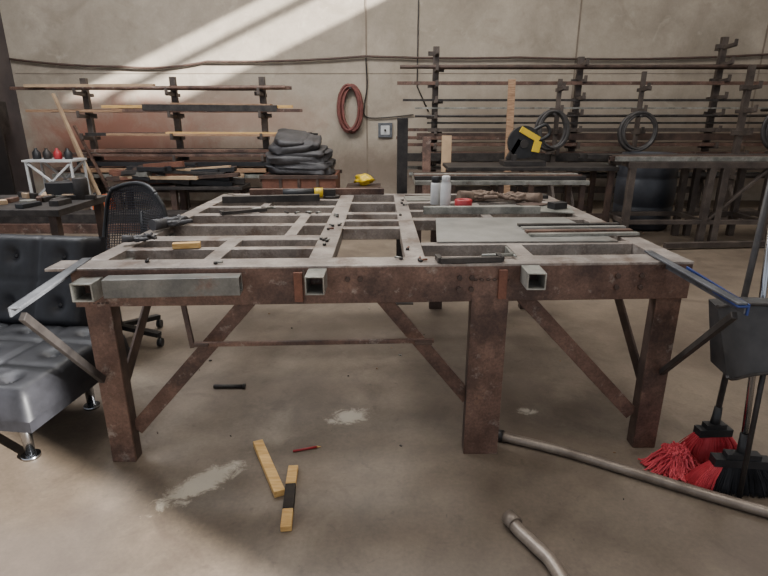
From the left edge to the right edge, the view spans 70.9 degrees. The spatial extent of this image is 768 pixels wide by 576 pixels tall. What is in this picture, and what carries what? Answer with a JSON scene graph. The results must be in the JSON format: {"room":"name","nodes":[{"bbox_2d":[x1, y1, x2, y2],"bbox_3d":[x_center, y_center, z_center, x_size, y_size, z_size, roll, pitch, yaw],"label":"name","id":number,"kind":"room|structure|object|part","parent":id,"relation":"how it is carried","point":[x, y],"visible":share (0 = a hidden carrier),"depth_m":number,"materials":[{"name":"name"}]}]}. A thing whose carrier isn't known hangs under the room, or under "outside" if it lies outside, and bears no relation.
{"room":"metal workshop","nodes":[
{"label":"metal workshop","id":0,"kind":"room"},
{"bbox_2d":[0,12,35,194],"bbox_3d":[-6.250,-3.632,6.283,0.200,6.000,5.000,0,18,0],"label":"wall","id":1,"kind":"structure","parent":0,"point":[16,144],"depth_m":8.96,"materials":[{"name":"metal"}]},
{"bbox_2d":[0,102,16,194],"bbox_3d":[-6.070,-4.143,8.009,0.140,5.900,0.300,0,18,0],"label":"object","id":2,"kind":"object","parent":1,"relation":"attached to","point":[4,118],"visible":0.26,"depth_m":8.56,"materials":[{"name":"metal"}]},
{"bbox_2d":[0,200,767,575],"bbox_3d":[1.425,0.651,3.159,15.150,0.200,14.000,0,18,0],"label":"floor","id":3,"kind":"structure","parent":0,"point":[198,499],"depth_m":2.45,"materials":[{"name":"concrete"}]},
{"bbox_2d":[0,121,15,194],"bbox_3d":[-5.885,-1.889,7.904,0.430,1.680,0.600,0,18,0],"label":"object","id":4,"kind":"object","parent":3,"relation":"on","point":[7,187],"visible":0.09,"depth_m":8.08,"materials":[{"name":"black metal"}]},
{"bbox_2d":[0,177,110,249],"bbox_3d":[-3.094,-0.368,4.351,1.512,0.996,0.750,0,18,0],"label":"workbench","id":5,"kind":"object","parent":3,"relation":"on","point":[60,198],"visible":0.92,"depth_m":4.22,"materials":[{"name":"wood"}]},
{"bbox_2d":[21,158,92,209],"bbox_3d":[-4.720,-1.443,7.866,0.700,0.854,0.450,0,18,0],"label":"table","id":6,"kind":"object","parent":3,"relation":"on","point":[42,161],"visible":0.31,"depth_m":7.64,"materials":[{"name":"white paint"}]},
{"bbox_2d":[32,148,41,158],"bbox_3d":[-4.950,-1.913,7.686,0.110,0.150,0.107,0,18,0],"label":"plastic jug","id":7,"kind":"object","parent":6,"relation":"on","point":[36,154],"visible":1,"depth_m":7.66,"materials":[{"name":"black plastic"}]},
{"bbox_2d":[42,148,51,158],"bbox_3d":[-4.800,-1.913,7.686,0.110,0.150,0.107,0,18,0],"label":"plastic jug","id":8,"kind":"object","parent":6,"relation":"on","point":[46,153],"visible":1,"depth_m":7.65,"materials":[{"name":"plastic"}]},
{"bbox_2d":[53,148,62,158],"bbox_3d":[-4.650,-1.913,7.686,0.110,0.150,0.107,0,18,0],"label":"plastic jug","id":9,"kind":"object","parent":6,"relation":"on","point":[57,154],"visible":1,"depth_m":7.65,"materials":[{"name":"red plastic"}]},
{"bbox_2d":[63,148,72,158],"bbox_3d":[-4.500,-1.913,7.686,0.110,0.150,0.107,0,18,0],"label":"plastic jug","id":10,"kind":"object","parent":6,"relation":"on","point":[68,154],"visible":1,"depth_m":7.65,"materials":[{"name":"black plastic"}]},
{"bbox_2d":[0,234,129,461],"bbox_3d":[-2.259,0.240,2.670,1.850,0.884,0.994,2,18,7],"label":"couch","id":11,"kind":"object","parent":3,"relation":"on","point":[37,381],"visible":0.75,"depth_m":2.63,"materials":[{"name":"black leather"}]},
{"bbox_2d":[0,210,189,233],"bbox_3d":[-3.700,-0.888,7.158,3.400,0.240,0.460,0,18,0],"label":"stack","id":12,"kind":"object","parent":3,"relation":"on","point":[81,221],"visible":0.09,"depth_m":6.97,"materials":[{"name":"brown wood"}]},
{"bbox_2d":[92,192,115,209],"bbox_3d":[-4.103,-1.212,7.915,0.266,0.385,0.200,0,18,0],"label":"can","id":13,"kind":"object","parent":3,"relation":"on","point":[94,192],"visible":0.19,"depth_m":7.86,"materials":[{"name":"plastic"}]},
{"bbox_2d":[102,181,167,345],"bbox_3d":[-1.789,-0.140,3.556,0.730,1.052,0.657,8,20,24],"label":"mesh office chair","id":14,"kind":"object","parent":3,"relation":"on","point":[129,325],"visible":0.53,"depth_m":3.71,"materials":[{"name":"black plastic"}]},
{"bbox_2d":[9,77,317,209],"bbox_3d":[-3.303,-2.231,8.436,4.567,2.000,0.977,0,18,0],"label":"rack","id":15,"kind":"object","parent":3,"relation":"on","point":[97,175],"visible":0.8,"depth_m":8.19,"materials":[{"name":"metal"}]},
{"bbox_2d":[106,161,250,209],"bbox_3d":[-2.991,-1.445,7.890,1.981,0.845,0.607,0,18,0],"label":"workbench","id":16,"kind":"object","parent":3,"relation":"on","point":[173,176],"visible":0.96,"depth_m":7.66,"materials":[{"name":"wood"}]},
{"bbox_2d":[213,383,245,388],"bbox_3d":[-0.880,0.560,3.076,0.180,0.030,0.032,0,18,0],"label":"scrap","id":17,"kind":"object","parent":3,"relation":"on","point":[243,386],"visible":1,"depth_m":3.07,"materials":[{"name":"black metal"}]},
{"bbox_2d":[253,439,284,497],"bbox_3d":[-0.510,0.785,2.374,0.045,0.030,0.393,-8,20,-24],"label":"scrap","id":18,"kind":"object","parent":3,"relation":"on","point":[277,488],"visible":0.91,"depth_m":2.34,"materials":[{"name":"yellow wood"}]},
{"bbox_2d":[280,465,297,531],"bbox_3d":[-0.384,0.846,2.197,0.044,0.024,0.371,-1,18,-5],"label":"scrap","id":19,"kind":"object","parent":3,"relation":"on","point":[291,480],"visible":1,"depth_m":2.16,"materials":[{"name":"yellow wood"}]},
{"bbox_2d":[259,170,341,187],"bbox_3d":[-1.150,-1.308,7.726,1.060,0.685,0.770,0,18,0],"label":"bin","id":20,"kind":"object","parent":3,"relation":"on","point":[269,180],"visible":0.31,"depth_m":7.30,"materials":[{"name":"brown wood"}]},
{"bbox_2d":[265,128,335,174],"bbox_3d":[-1.171,-1.911,7.528,1.000,0.596,0.691,0,18,0],"label":"tarp","id":21,"kind":"object","parent":20,"relation":"on","point":[296,152],"visible":1,"depth_m":7.29,"materials":[{"name":"grey fabric"}]},
{"bbox_2d":[293,446,320,451],"bbox_3d":[-0.358,0.749,2.518,0.132,0.010,0.011,-6,19,-17],"label":"pencil","id":22,"kind":"object","parent":3,"relation":"on","point":[312,447],"visible":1,"depth_m":2.51,"materials":[{"name":"red wood"}]},
{"bbox_2d":[346,183,380,187],"bbox_3d":[-0.300,-1.278,7.983,0.500,0.470,0.529,0,18,0],"label":"base cabinet","id":23,"kind":"object","parent":3,"relation":"on","point":[349,185],"visible":0.07,"depth_m":7.91,"materials":[{"name":"wood"}]},
{"bbox_2d":[354,174,374,185],"bbox_3d":[-0.274,-1.597,7.907,0.294,0.172,0.279,-14,23,-37],"label":"rag","id":24,"kind":"object","parent":23,"relation":"on","point":[362,179],"visible":1,"depth_m":7.83,"materials":[{"name":"fabric"}]},
{"bbox_2d":[8,194,750,461],"bbox_3d":[-0.029,0.094,3.059,2.646,0.918,2.500,0,18,0],"label":"table","id":25,"kind":"object","parent":3,"relation":"on","point":[272,256],"visible":0.91,"depth_m":2.31,"materials":[{"name":"brown metal"}]},
{"bbox_2d":[121,232,156,242],"bbox_3d":[-1.150,-0.238,2.537,0.144,0.039,0.108,0,18,0],"label":"glove","id":26,"kind":"object","parent":25,"relation":"on","point":[146,236],"visible":1,"depth_m":2.51,"materials":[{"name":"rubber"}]},
{"bbox_2d":[148,214,192,230],"bbox_3d":[-1.143,-0.359,2.888,0.245,0.060,0.170,-14,23,-37],"label":"glove","id":27,"kind":"object","parent":25,"relation":"on","point":[175,221],"visible":1,"depth_m":2.84,"materials":[{"name":"fabric"}]},
{"bbox_2d":[172,241,200,248],"bbox_3d":[-0.900,-0.195,2.461,0.120,0.025,0.035,-4,18,-11],"label":"wood offcut","id":28,"kind":"object","parent":25,"relation":"on","point":[194,244],"visible":1,"depth_m":2.45,"materials":[{"name":"yellow wood"}]},
{"bbox_2d":[219,206,275,214],"bbox_3d":[-0.836,-0.481,3.340,0.350,0.020,0.096,-11,21,-30],"label":"c-clamp","id":29,"kind":"object","parent":25,"relation":"on","point":[258,209],"visible":1,"depth_m":3.30,"materials":[{"name":"metal"}]},
{"bbox_2d":[222,194,319,202],"bbox_3d":[-0.775,-0.617,3.723,0.658,0.045,0.045,-3,18,-8],"label":"tube","id":30,"kind":"object","parent":25,"relation":"on","point":[289,197],"visible":1,"depth_m":3.71,"materials":[{"name":"metal"}]},
{"bbox_2d":[283,188,338,198],"bbox_3d":[-0.524,-0.694,3.911,0.402,0.069,0.167,-1,18,-3],"label":"grinder","id":31,"kind":"object","parent":25,"relation":"on","point":[329,193],"visible":0.83,"depth_m":3.85,"materials":[{"name":"black plastic"}]},
{"bbox_2d":[249,188,383,194],"bbox_3d":[-0.500,-0.723,4.046,1.001,0.045,0.045,-1,18,-2],"label":"tube","id":32,"kind":"object","parent":25,"relation":"on","point":[263,191],"visible":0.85,"depth_m":4.03,"materials":[{"name":"brown metal"}]},
{"bbox_2d":[430,176,440,204],"bbox_3d":[0.345,-0.651,3.596,0.068,0.187,0.068,0,18,0],"label":"spray can","id":33,"kind":"object","parent":25,"relation":"on","point":[436,180],"visible":0.95,"depth_m":3.57,"materials":[{"name":"white paint"}]},
{"bbox_2d":[440,175,450,205],"bbox_3d":[0.400,-0.626,3.499,0.068,0.200,0.068,0,18,0],"label":"spray can","id":34,"kind":"object","parent":25,"relation":"on","point":[445,192],"visible":0.82,"depth_m":3.47,"materials":[{"name":"white paint"}]},
{"bbox_2d":[455,198,471,205],"bbox_3d":[0.500,-0.526,3.405,0.110,0.068,0.110,0,18,0],"label":"tape roll","id":35,"kind":"object","parent":25,"relation":"on","point":[459,201],"visible":0.63,"depth_m":3.36,"materials":[{"name":"red plastic"}]},
{"bbox_2d":[435,252,516,262],"bbox_3d":[0.390,-0.128,2.257,0.350,0.020,0.096,-3,18,-9],"label":"c-clamp","id":36,"kind":"object","parent":25,"relation":"on","point":[497,256],"visible":1,"depth_m":2.22,"materials":[{"name":"metal"}]},
{"bbox_2d":[456,190,498,200],"bbox_3d":[0.664,-0.643,3.742,0.326,0.078,0.223,0,18,0],"label":"glove","id":37,"kind":"object","parent":25,"relation":"on","point":[478,195],"visible":0.94,"depth_m":3.69,"materials":[{"name":"fabric"}]},
{"bbox_2d":[423,206,540,213],"bbox_3d":[0.595,-0.476,3.290,0.710,0.045,0.045,0,18,-1],"label":"tube","id":38,"kind":"object","parent":25,"relation":"on","point":[426,209],"visible":1,"depth_m":3.27,"materials":[{"name":"grey metal"}]},
{"bbox_2d":[403,193,573,213],"bbox_3d":[0.677,-0.585,3.620,1.072,0.048,0.704,0,18,0],"label":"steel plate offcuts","id":39,"kind":"object","parent":25,"relation":"on","point":[553,206],"depth_m":3.49,"materials":[{"name":"grey metal"}]},
{"bbox_2d":[498,191,542,202],"bbox_3d":[0.922,-0.625,3.686,0.205,0.072,0.294,-10,21,-28],"label":"glove","id":40,"kind":"object","parent":25,"relation":"on","point":[518,196],"visible":0.99,"depth_m":3.64,"materials":[{"name":"fabric"}]},
{"bbox_2d":[436,217,617,242],"bbox_3d":[0.685,-0.314,2.854,0.870,0.005,0.620,0,18,0],"label":"plate","id":41,"kind":"object","parent":25,"relation":"on","point":[448,230],"depth_m":2.78,"materials":[{"name":"grey metal"}]},
{"bbox_2d":[517,222,639,236],"bbox_3d":[0.995,-0.306,2.799,0.564,0.012,0.275,-1,18,-3],"label":"stock","id":42,"kind":"object","parent":25,"relation":"on","point":[591,228],"visible":1,"depth_m":2.76,"materials":[{"name":"grey metal"}]},
{"bbox_2d":[119,233,643,499],"bbox_3d":[-0.172,-0.104,5.130,9.418,0.009,6.182,0,18,0],"label":"debris","id":43,"kind":"object","parent":3,"relation":"on","point":[119,233],"visible":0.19,"depth_m":3.41,"materials":[{"name":"metal"}]},
{"bbox_2d":[396,118,412,304],"bbox_3d":[0.140,-0.586,4.280,0.200,1.455,0.200,0,18,0],"label":"steel post","id":44,"kind":"object","parent":3,"relation":"on","point":[402,123],"visible":0.44,"depth_m":4.11,"materials":[{"name":"black metal"}]},
{"bbox_2d":[422,137,430,193],"bbox_3d":[0.620,-1.622,7.923,0.120,1.144,0.199,0,18,0],"label":"plank","id":45,"kind":"object","parent":3,"relation":"on","point":[426,144],"visible":0.44,"depth_m":7.86,"materials":[{"name":"brown wood"}]},
{"bbox_2d":[441,135,451,171],"bbox_3d":[0.905,-1.631,7.920,0.150,1.165,0.199,0,18,0],"label":"plank","id":46,"kind":"object","parent":3,"relation":"on","point":[446,139],"visible":0.45,"depth_m":7.84,"materials":[{"name":"wood"}]},
{"bbox_2d":[412,172,589,242],"bbox_3d":[1.150,-0.726,5.602,1.700,0.900,0.500,0,18,0],"label":"bench","id":47,"kind":"object","parent":3,"relation":"on","point":[492,179],"visible":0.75,"depth_m":5.28,"materials":[{"name":"grey metal"}]},
{"bbox_2d":[504,79,515,193],"bbox_3d":[1.800,-1.992,7.802,0.100,1.922,0.200,0,18,0],"label":"plank","id":48,"kind":"object","parent":3,"relation":"on","point":[511,82],"visible":0.51,"depth_m":7.67,"materials":[{"name":"brown wood"}]},
{"bbox_2d":[502,510,568,575],"bbox_3d":[0.556,0.993,1.692,0.141,0.060,0.808,-2,18,-5],"label":"conduit elbow","id":49,"kind":"object","parent":3,"relation":"on","point":[513,522],"visible":1,"depth_m":1.91,"materials":[{"name":"grey metal"}]},
{"bbox_2d":[396,37,767,219],"bbox_3d":[3.527,-2.458,8.245,6.560,2.550,1.783,3,18,10],"label":"rack","id":50,"kind":"object","parent":3,"relation":"on","point":[551,152],"visible":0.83,"depth_m":8.14,"materials":[{"name":"metal"}]},
{"bbox_2d":[498,429,767,517],"bbox_3d":[1.220,0.819,2.236,1.580,0.053,0.074,10,21,28],"label":"conduit pipe","id":51,"kind":"object","parent":3,"relation":"on","point":[686,488],"visible":0.96,"depth_m":2.30,"materials":[{"name":"metal"}]},
{"bbox_2d":[612,151,678,230],"bbox_3d":[3.500,-1.308,7.253,0.749,0.980,0.749,8,20,22],"label":"drum","id":52,"kind":"object","parent":3,"relation":"on","point":[654,188],"visible":0.58,"depth_m":6.96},
{"bbox_2d":[638,441,705,482],"bbox_3d":[1.292,0.746,2.362,0.334,0.108,0.234,0,18,0],"label":"mop","id":53,"kind":"object","parent":3,"relation":"on","point":[674,460],"visible":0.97,"depth_m":2.34,"materials":[{"name":"red fabric"}]},
{"bbox_2d":[578,154,767,248],"bbox_3d":[3.825,-1.039,6.370,2.951,1.018,0.815,0,18,0],"label":"workbench","id":54,"kind":"object","parent":3,"relation":"on","point":[632,162],"visible":0.93,"depth_m":6.22,"materials":[{"name":"grey metal"}]},
{"bbox_3d":[4.025,-1.014,6.378,2.550,0.965,0.815,0,18,0],"label":"sawhorse frame","id":55,"kind":"part","parent":54,"relation":"part of","materials":[{"name":"wood"}]},
{"bbox_2d":[678,180,767,463],"bbox_3d":[1.475,0.034,2.223,0.296,1.547,0.128,-2,18,-5],"label":"broom","id":56,"kind":"object","parent":3,"relation":"on","point":[714,435],"visible":0.76,"depth_m":2.39,"materials":[{"name":"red plastic"}]},
{"bbox_2d":[684,228,767,497],"bbox_3d":[1.459,0.158,2.114,0.389,1.378,0.304,0,18,0],"label":"push broom","id":57,"kind":"object","parent":3,"relation":"on","point":[721,472],"visible":0.87,"depth_m":2.19,"materials":[{"name":"black plastic"}]},
{"bbox_2d":[709,297,767,498],"bbox_3d":[1.374,0.077,1.985,0.331,1.623,0.256,0,18,0],"label":"dustpan","id":58,"kind":"object","parent":3,"relation":"on","point":[739,351],"visible":0.84,"depth_m":1.99,"materials":[{"name":"black plastic"}]},
{"bbox_2d":[0,0,767,199],"bbox_3d":[1.425,-4.439,8.754,15.550,6.000,0.200,0,18,0],"label":"wall","id":59,"kind":"structure","parent":0,"point":[139,33],"depth_m":8.88,"materials":[{"name":"concrete"}]},
{"bbox_2d":[337,83,362,133],"bbox_3d":[-0.566,-2.998,9.040,0.446,0.802,0.149,0,18,0],"label":"air hose","id":60,"kind":"object","parent":59,"relation":"attached to","point":[344,90],"visible":1,"depth_m":9.00,"materials":[{"name":"rubber"}]},
{"bbox_2d":[365,0,367,173],"bbox_3d":[-0.290,-4.407,8.655,0.025,6.000,0.008,0,18,0],"label":"trim","id":61,"kind":"structure","parent":59,"relation":"attached to","point":[365,0],"depth_m":9.07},
{"bbox_2d":[378,123,391,136],"bbox_3d":[0.020,-2.683,9.175,0.240,0.240,0.090,0,18,0],"label":"panel","id":62,"kind":"object","parent":59,"relation":"attached to","point":[384,129],"visible":1,"depth_m":9.17,"materials":[{"name":"grey metal"}]},
{"bbox_2d":[9,53,767,118],"bbox_3d":[0.189,-3.350,8.960,12.623,1.034,0.050,0,18,0],"label":"electrical cable","id":63,"kind":"object","parent":59,"relation":"attached to","point":[763,54],"visible":0.99,"depth_m":8.81,"materials":[{"name":"rubber"}]},
{"bbox_2d":[15,73,767,73],"bbox_3d":[1.400,-3.552,8.936,15.000,0.010,0.006,0,18,0],"label":"trim","id":64,"kind":"structure","parent":59,"relation":"attached to","point":[15,73],"depth_m":8.93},
{"bbox_2d":[416,0,428,111],"bbox_3d":[0.649,-4.401,8.645,0.220,3.005,0.024,0,18,0],"label":"electrical cable","id":65,"kind":"object","parent":59,"relation":"attached to","point":[418,0],"visible":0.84,"depth_m":8.79,"materials":[{"name":"rubber"}]},
{"bbox_2d":[561,0,582,199],"bbox_3d":[3.150,-4.407,8.655,0.025,6.000,0.008,0,18,0],"label":"trim","id":66,"kind":"structure","parent":59,"relation":"attached to","point":[581,0],"depth_m":8.84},
{"bbox_2d":[742,24,767,150],"bbox_3d":[6.200,-4.407,8.655,0.025,6.000,0.008,0,18,0],"label":"trim","id":67,"kind":"structure","parent":59,"relation":"attached to","point":[767,24],"depth_m":8.93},
{"bbox_2d":[442,163,618,221],"bbox_3d":[1.750,-1.090,6.745,2.000,0.880,0.650,0,18,0],"label":"bench","id":68,"kind":"object","parent":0,"point":[450,167],"depth_m":6.41,"materials":[{"name":"grey metal"}]},
{"bbox_2d":[499,123,550,165],"bbox_3d":[1.717,-1.748,6.551,0.574,0.488,0.400,0,18,0],"label":"saw","id":69,"kind":"object","parent":68,"relation":"on","point":[523,141],"visible":1,"depth_m":6.45,"materials":[{"name":"metal"}]}
]}

